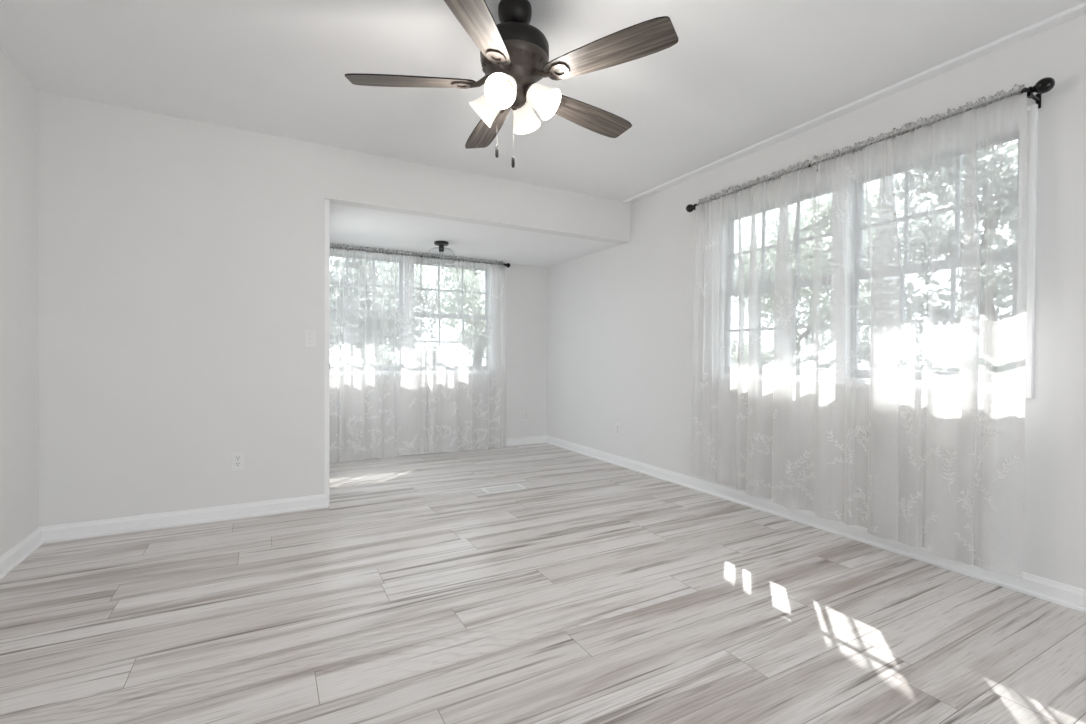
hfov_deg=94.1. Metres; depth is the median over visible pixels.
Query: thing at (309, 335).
light switch
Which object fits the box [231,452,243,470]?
wall outlet
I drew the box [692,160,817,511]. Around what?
sheer curtain
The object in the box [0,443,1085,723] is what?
floor
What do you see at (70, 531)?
baseboard
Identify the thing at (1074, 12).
trim
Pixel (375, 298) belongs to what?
sheer curtain
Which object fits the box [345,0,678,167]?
ceiling fan
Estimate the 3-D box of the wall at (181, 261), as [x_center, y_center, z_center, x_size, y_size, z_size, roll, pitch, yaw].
[-0.994,-0.240,3.748,4.016,2.440,0.120,0,1,-29]
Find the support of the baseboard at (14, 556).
attached to the wall at (19, 344)
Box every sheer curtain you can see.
[329,243,420,462]
[420,253,505,452]
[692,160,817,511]
[811,84,1026,577]
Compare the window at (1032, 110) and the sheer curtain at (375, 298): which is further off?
the sheer curtain at (375, 298)
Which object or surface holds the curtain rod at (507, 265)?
attached to the wall at (525, 285)
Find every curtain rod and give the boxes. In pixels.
[330,246,509,267]
[686,77,1054,211]
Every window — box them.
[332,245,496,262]
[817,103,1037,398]
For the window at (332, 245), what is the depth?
5.23 m
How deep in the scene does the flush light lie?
4.69 m
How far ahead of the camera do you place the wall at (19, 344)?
2.51 m
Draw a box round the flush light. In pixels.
[428,241,454,264]
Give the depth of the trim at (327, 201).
3.44 m
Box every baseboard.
[0,527,43,579]
[41,494,328,542]
[410,435,545,454]
[546,435,1085,612]
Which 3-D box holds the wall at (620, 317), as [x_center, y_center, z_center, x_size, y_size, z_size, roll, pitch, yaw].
[1.961,-0.342,2.655,0.120,2.700,7.984,0,1,-29]
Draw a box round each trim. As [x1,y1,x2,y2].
[324,199,329,504]
[622,2,1085,202]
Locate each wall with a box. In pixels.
[0,48,38,555]
[37,91,629,526]
[497,262,547,437]
[547,14,1085,589]
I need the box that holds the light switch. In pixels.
[304,330,315,347]
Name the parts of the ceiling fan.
blade, blade, lamp shade, blade, lamp shade, bulb, lamp arm, lamp shade, lamp arm, lamp shade, bulb, blade, blade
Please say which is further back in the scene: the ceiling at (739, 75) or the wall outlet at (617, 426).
the wall outlet at (617, 426)
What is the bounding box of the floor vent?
[480,484,526,493]
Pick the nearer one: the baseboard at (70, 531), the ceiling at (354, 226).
the baseboard at (70, 531)
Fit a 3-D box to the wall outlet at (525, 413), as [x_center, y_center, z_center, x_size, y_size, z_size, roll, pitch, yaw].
[-0.197,0.630,5.897,0.070,0.115,0.009,0,1,-29]
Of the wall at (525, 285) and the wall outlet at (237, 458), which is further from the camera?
the wall at (525, 285)
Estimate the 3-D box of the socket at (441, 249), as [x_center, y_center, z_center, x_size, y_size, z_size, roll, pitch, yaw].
[-0.947,-1.059,4.711,0.048,0.064,0.048,0,1,-29]
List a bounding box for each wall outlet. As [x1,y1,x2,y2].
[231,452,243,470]
[523,411,528,420]
[615,423,619,435]
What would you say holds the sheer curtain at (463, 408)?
hanging from the curtain rod at (507, 265)
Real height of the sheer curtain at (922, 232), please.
2.122 m
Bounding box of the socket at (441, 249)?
[439,245,443,251]
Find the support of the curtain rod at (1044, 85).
attached to the wall at (620, 317)
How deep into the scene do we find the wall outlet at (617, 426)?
4.81 m
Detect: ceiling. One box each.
[0,0,1085,200]
[330,204,620,266]
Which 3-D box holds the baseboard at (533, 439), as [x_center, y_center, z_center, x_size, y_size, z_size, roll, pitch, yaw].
[-1.088,0.918,5.405,2.590,0.086,0.024,0,1,-29]
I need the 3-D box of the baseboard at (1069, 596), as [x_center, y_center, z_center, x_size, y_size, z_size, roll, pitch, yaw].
[1.919,0.966,2.582,0.024,0.086,7.864,0,1,-29]
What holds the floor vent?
in the floor

